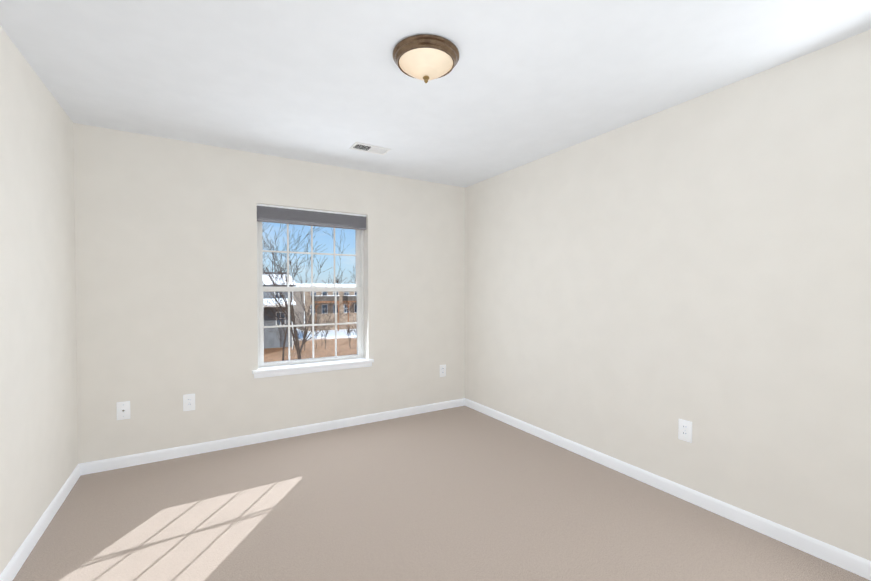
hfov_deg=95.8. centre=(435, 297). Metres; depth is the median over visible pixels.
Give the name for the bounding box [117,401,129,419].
outlet
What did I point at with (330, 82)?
ceiling
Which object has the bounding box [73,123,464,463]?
wall
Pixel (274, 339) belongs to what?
house
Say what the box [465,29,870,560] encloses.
wall
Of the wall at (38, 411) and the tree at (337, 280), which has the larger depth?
the tree at (337, 280)
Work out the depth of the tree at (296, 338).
30.23 m
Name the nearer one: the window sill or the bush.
the window sill
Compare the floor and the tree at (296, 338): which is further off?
the tree at (296, 338)
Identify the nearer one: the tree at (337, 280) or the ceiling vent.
the ceiling vent
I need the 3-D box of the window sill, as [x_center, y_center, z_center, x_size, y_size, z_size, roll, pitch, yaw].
[-1.100,0.639,3.617,1.078,0.068,0.161,-1,1,-31]
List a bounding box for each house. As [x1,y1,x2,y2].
[263,272,295,348]
[293,283,356,331]
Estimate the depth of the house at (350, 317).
75.17 m
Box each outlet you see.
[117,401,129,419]
[183,394,194,410]
[440,365,445,376]
[678,419,691,442]
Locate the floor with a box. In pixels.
[13,406,870,580]
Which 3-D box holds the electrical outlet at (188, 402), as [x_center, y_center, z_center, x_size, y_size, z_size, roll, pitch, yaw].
[-1.922,0.817,3.071,0.078,0.128,0.008,-1,1,-31]
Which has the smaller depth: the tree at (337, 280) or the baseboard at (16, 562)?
the baseboard at (16, 562)
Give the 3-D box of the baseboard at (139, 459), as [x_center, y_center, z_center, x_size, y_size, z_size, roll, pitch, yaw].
[-1.074,1.184,3.582,3.290,0.080,0.013,-1,1,-31]
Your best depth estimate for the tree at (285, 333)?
40.94 m
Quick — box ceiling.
[0,0,870,187]
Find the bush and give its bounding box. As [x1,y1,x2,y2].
[277,322,285,347]
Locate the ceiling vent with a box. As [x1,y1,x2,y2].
[349,142,390,154]
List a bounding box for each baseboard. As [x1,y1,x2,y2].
[0,464,80,580]
[79,398,464,474]
[465,398,870,579]
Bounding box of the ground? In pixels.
[264,328,356,361]
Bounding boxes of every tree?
[262,222,356,358]
[263,225,307,360]
[322,271,342,283]
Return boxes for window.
[257,204,365,366]
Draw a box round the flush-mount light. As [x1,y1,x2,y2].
[393,34,458,82]
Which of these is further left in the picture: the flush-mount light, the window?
the window
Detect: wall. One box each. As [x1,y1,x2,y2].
[0,26,77,573]
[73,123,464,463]
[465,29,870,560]
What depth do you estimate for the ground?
50.80 m
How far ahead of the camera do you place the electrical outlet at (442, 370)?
4.27 m
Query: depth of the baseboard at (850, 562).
2.30 m
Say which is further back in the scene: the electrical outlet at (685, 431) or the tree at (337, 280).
the tree at (337, 280)
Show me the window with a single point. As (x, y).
(297, 216)
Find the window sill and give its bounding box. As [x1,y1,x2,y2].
[252,358,373,377]
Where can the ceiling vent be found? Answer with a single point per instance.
(358, 146)

